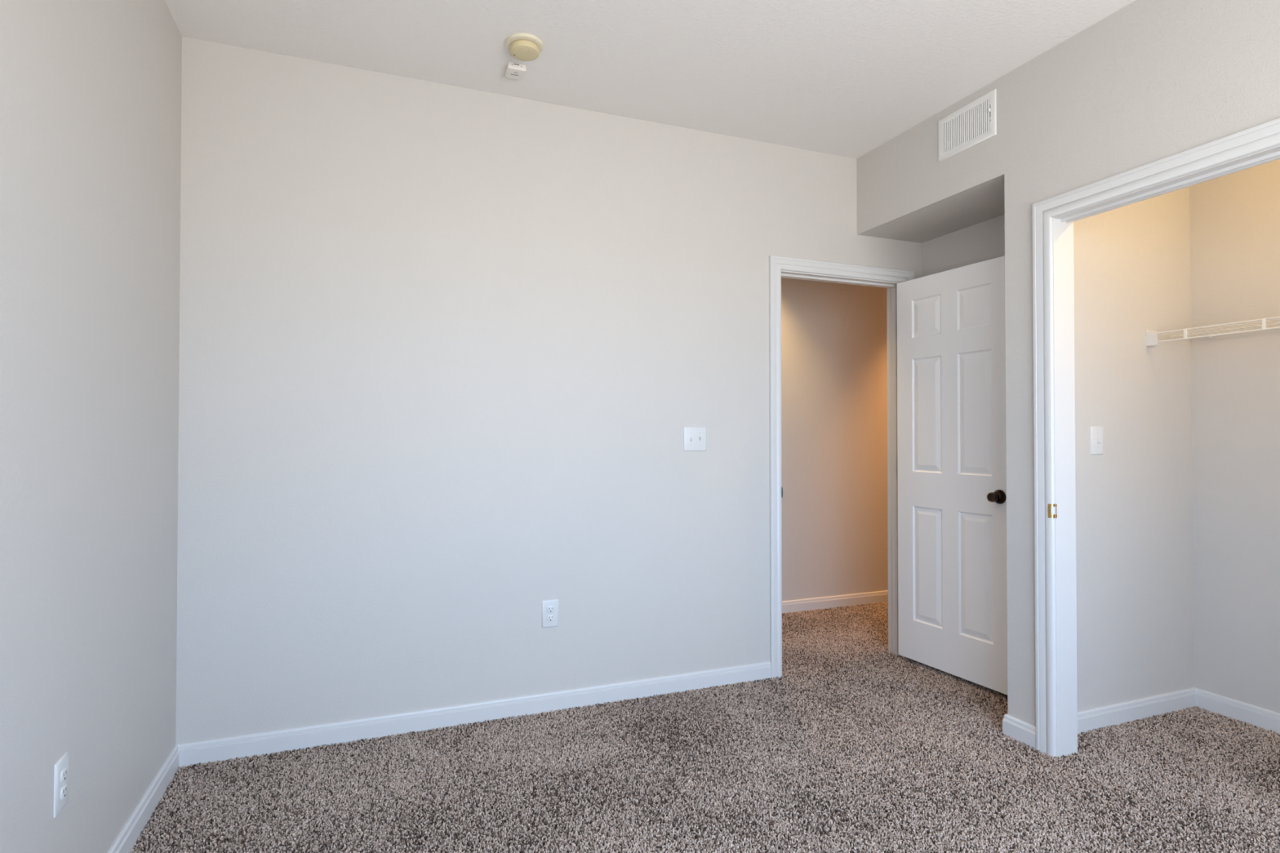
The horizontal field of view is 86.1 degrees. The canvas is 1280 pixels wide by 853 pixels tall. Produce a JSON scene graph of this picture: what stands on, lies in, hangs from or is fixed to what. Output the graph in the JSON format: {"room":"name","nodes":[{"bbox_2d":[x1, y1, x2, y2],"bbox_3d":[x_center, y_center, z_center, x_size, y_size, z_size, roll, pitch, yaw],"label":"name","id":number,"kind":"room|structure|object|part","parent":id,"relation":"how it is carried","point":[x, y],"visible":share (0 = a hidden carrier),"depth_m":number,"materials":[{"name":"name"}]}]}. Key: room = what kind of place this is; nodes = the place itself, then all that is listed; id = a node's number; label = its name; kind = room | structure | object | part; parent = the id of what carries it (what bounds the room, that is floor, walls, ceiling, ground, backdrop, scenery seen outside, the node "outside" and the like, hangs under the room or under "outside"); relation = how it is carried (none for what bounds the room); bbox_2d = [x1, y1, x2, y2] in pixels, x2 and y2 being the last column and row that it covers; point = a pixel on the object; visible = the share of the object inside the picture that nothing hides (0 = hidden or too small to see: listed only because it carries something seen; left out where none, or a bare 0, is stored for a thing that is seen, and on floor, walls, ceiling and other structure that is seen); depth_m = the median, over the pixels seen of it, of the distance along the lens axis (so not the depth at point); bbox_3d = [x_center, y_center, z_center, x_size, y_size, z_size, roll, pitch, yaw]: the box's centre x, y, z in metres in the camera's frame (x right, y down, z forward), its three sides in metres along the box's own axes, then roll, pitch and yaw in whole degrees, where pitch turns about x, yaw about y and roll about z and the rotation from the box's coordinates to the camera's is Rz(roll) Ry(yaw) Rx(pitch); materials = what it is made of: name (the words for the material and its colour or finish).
{"room":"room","nodes":[
{"label":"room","id":0,"kind":"room"},
{"bbox_2d":[0,0,182,852],"bbox_3d":[-1.142,-0.118,0.935,0.120,2.712,3.400,0,-1,-21],"label":"wall","id":1,"kind":"structure","parent":0,"point":[91,90],"depth_m":1.71,"materials":[{"name":"grey paint"}]},
{"bbox_2d":[53,751,68,817],"bbox_3d":[-1.332,0.825,1.582,0.009,0.119,0.068,0,-1,-21],"label":"wall outlet","id":2,"kind":"object","parent":1,"relation":"attached to","point":[60,767],"visible":1,"depth_m":1.57,"materials":[{"name":"white plastic"}]},
{"bbox_2d":[60,784,67,800],"bbox_3d":[-1.330,0.845,1.582,0.003,0.028,0.034,0,-1,-21],"label":"receptacle","id":3,"kind":"object","parent":2,"relation":"attached to","point":[64,788],"depth_m":1.58,"materials":[{"name":"white plastic"}]},
{"bbox_2d":[60,767,67,783],"bbox_3d":[-1.330,0.806,1.583,0.003,0.028,0.034,0,-1,-21],"label":"receptacle","id":4,"kind":"object","parent":2,"relation":"attached to","point":[64,771],"depth_m":1.58,"materials":[{"name":"white plastic"}]},
{"bbox_2d":[107,744,178,852],"bbox_3d":[-1.080,1.195,0.943,0.014,0.086,3.400,0,-1,-21],"label":"baseboard","id":5,"kind":"structure","parent":1,"relation":"attached to","point":[130,833],"depth_m":2.16,"materials":[{"name":"white paint"}]},
{"bbox_2d":[175,36,921,744],"bbox_3d":[0.662,-0.085,3.535,5.382,2.712,0.120,0,-1,-21],"label":"wall","id":6,"kind":"structure","parent":0,"point":[446,353],"depth_m":2.91,"materials":[{"name":"grey paint"}]},
{"bbox_2d":[176,661,771,768],"bbox_3d":[-0.525,1.220,2.980,2.538,0.086,0.014,0,-1,-21],"label":"baseboard","id":7,"kind":"structure","parent":6,"relation":"attached to","point":[220,749],"depth_m":2.87,"materials":[{"name":"white paint"}]},
{"bbox_2d":[542,599,558,627],"bbox_3d":[-0.397,0.830,3.038,0.076,0.120,0.009,0,-1,-21],"label":"wall outlet","id":8,"kind":"object","parent":6,"relation":"attached to","point":[549,607],"visible":1,"depth_m":3.04,"materials":[{"name":"white plastic"}]},
{"bbox_2d":[546,614,554,622],"bbox_3d":[-0.396,0.849,3.035,0.034,0.028,0.003,0,-1,-21],"label":"receptacle","id":9,"kind":"object","parent":8,"relation":"attached to","point":[550,618],"depth_m":3.03,"materials":[{"name":"white plastic"}]},
{"bbox_2d":[546,605,554,613],"bbox_3d":[-0.396,0.810,3.036,0.034,0.028,0.003,0,-1,-21],"label":"receptacle","id":10,"kind":"object","parent":8,"relation":"attached to","point":[550,609],"depth_m":3.03,"materials":[{"name":"white plastic"}]},
{"bbox_2d":[683,426,706,451],"bbox_3d":[0.269,0.060,3.304,0.124,0.118,0.018,0,-1,-21],"label":"light switch","id":11,"kind":"object","parent":6,"relation":"attached to","point":[695,438],"visible":1,"depth_m":3.31,"materials":[{"name":"white plastic"}]},
{"bbox_2d":[768,255,914,679],"bbox_3d":[1.064,0.205,3.688,0.927,2.136,0.158,0,-1,-21],"label":"door frame","id":12,"kind":"structure","parent":6,"relation":"attached to","point":[780,267],"depth_m":3.56,"materials":[{"name":"white paint"}]},
{"bbox_3d":[1.038,0.206,3.753,0.927,2.136,0.018,0,-1,-21],"label":"casing","id":13,"kind":"part","parent":12,"relation":"part of","materials":[{"name":"white paint"}]},
{"bbox_2d":[164,0,1135,159],"bbox_3d":[0.910,-1.531,2.351,6.600,0.150,4.900,0,-1,-21],"label":"ceiling","id":14,"kind":"structure","parent":0,"point":[840,77],"depth_m":2.64,"materials":[{"name":"white paint"}]},
{"bbox_2d":[504,62,525,79],"bbox_3d":[-0.506,-1.439,2.777,0.073,0.024,0.083,0,-1,-21],"label":"sensor","id":15,"kind":"object","parent":14,"relation":"attached to","point":[514,71],"visible":1,"depth_m":2.75,"materials":[{"name":"white plastic"}]},
{"bbox_2d":[505,32,542,61],"bbox_3d":[-0.439,-1.433,2.601,0.141,0.041,0.141,0,-1,-21],"label":"smoke detector","id":16,"kind":"object","parent":14,"relation":"attached to","point":[522,46],"visible":1,"depth_m":2.57,"materials":[{"name":"beige plastic"}]},
{"bbox_2d":[133,611,1279,852],"bbox_3d":[0.910,1.325,2.315,6.600,0.138,4.900,0,-1,-21],"label":"floor","id":17,"kind":"structure","parent":0,"point":[590,823],"depth_m":2.29,"materials":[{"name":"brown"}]},
{"bbox_2d":[130,601,1279,852],"bbox_3d":[1.076,1.256,2.358,5.083,0.029,4.461,0,-1,-21],"label":"carpet","id":18,"kind":"object","parent":17,"relation":"on","point":[859,634],"visible":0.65,"depth_m":2.43,"materials":[{"name":"carpet"}]},
{"bbox_2d":[781,277,888,601],"bbox_3d":[0.135,-0.074,4.440,5.900,2.712,0.100,0,-1,-21],"label":"wall","id":19,"kind":"structure","parent":0,"point":[834,344],"depth_m":4.87,"materials":[{"name":"grey paint"}]},
{"bbox_2d":[782,590,888,613],"bbox_3d":[0.155,1.238,4.371,5.700,0.086,0.014,0,-1,-21],"label":"baseboard","id":20,"kind":"structure","parent":19,"relation":"attached to","point":[816,603],"depth_m":4.84,"materials":[{"name":"white paint"}]},
{"bbox_2d":[897,255,1007,694],"bbox_3d":[1.578,0.226,3.444,0.156,2.029,0.718,0,-1,-26],"label":"door","id":21,"kind":"structure","parent":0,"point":[952,449],"depth_m":3.42,"materials":[{"name":"white paint"}]},
{"bbox_3d":[1.638,0.328,3.177,0.034,0.046,0.046,0,-1,-26],"label":"knob","id":22,"kind":"part","parent":21,"relation":"part of","materials":[{"name":"brown metal"}]},
{"bbox_2d":[921,213,1004,276],"bbox_3d":[1.793,-0.086,3.421,0.100,2.712,0.920,0,-1,-21],"label":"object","id":23,"kind":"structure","parent":0,"point":[984,241],"depth_m":3.56,"materials":[{"name":"grey paint"}]},
{"bbox_2d":[856,0,1279,726],"bbox_3d":[1.993,-0.102,2.168,0.445,2.712,3.400,0,-1,-21],"label":"wall","id":24,"kind":"structure","parent":0,"point":[1149,81],"depth_m":2.65,"materials":[{"name":"grey paint"}]},
{"bbox_2d":[937,88,996,162],"bbox_3d":[1.424,-1.312,3.003,0.015,0.193,0.311,0,-1,-21],"label":"air vent","id":25,"kind":"object","parent":24,"relation":"in","point":[975,122],"visible":1,"depth_m":2.99,"materials":[{"name":"white metal"}]},
{"bbox_2d":[1002,714,1035,749],"bbox_3d":[1.558,1.224,3.239,0.459,0.086,1.058,0,-1,-21],"label":"baseboard","id":26,"kind":"structure","parent":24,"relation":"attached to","point":[1020,731],"depth_m":2.73,"materials":[{"name":"white paint"}]},
{"bbox_2d":[1048,503,1057,518],"bbox_3d":[1.571,0.322,2.608,0.030,0.052,0.008,0,-1,18],"label":"strike plate","id":27,"kind":"object","parent":24,"relation":"attached to","point":[1052,516],"visible":1,"depth_m":2.61,"materials":[{"name":"gold metal"}]},
{"bbox_2d":[1032,117,1279,758],"bbox_3d":[1.907,0.184,1.902,0.128,2.134,1.708,0,-1,-21],"label":"door frame","id":28,"kind":"structure","parent":24,"relation":"attached to","point":[1054,217],"depth_m":2.62,"materials":[{"name":"white paint"}]},
{"bbox_2d":[1073,186,1194,711],"bbox_3d":[2.102,-0.091,3.002,1.039,2.712,0.085,0,-1,-21],"label":"wall","id":29,"kind":"structure","parent":0,"point":[1135,550],"depth_m":2.97,"materials":[{"name":"grey paint"}]},
{"bbox_2d":[1089,426,1103,454],"bbox_3d":[1.923,0.059,2.874,0.076,0.119,0.018,0,-1,-21],"label":"light switch","id":30,"kind":"object","parent":29,"relation":"attached to","point":[1095,432],"visible":1,"depth_m":2.87,"materials":[{"name":"white plastic"}]},
{"bbox_2d":[1077,687,1279,734],"bbox_3d":[2.401,1.210,2.094,0.935,0.086,1.794,0,-1,-21],"label":"baseboard","id":31,"kind":"structure","parent":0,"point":[1140,708],"depth_m":2.93,"materials":[{"name":"white paint"}]},
{"bbox_2d":[1189,159,1279,713],"bbox_3d":[2.883,-0.100,2.300,0.100,2.712,1.794,0,-1,-21],"label":"wall","id":32,"kind":"structure","parent":0,"point":[1235,217],"depth_m":2.95,"materials":[{"name":"grey paint"}]},
{"bbox_2d":[1146,316,1279,346],"bbox_3d":[2.692,-0.397,2.228,0.312,0.070,1.794,0,-1,-21],"label":"wire shelf","id":33,"kind":"object","parent":32,"relation":"attached to","point":[1151,335],"visible":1,"depth_m":2.86,"materials":[{"name":"white metal"}]}
]}

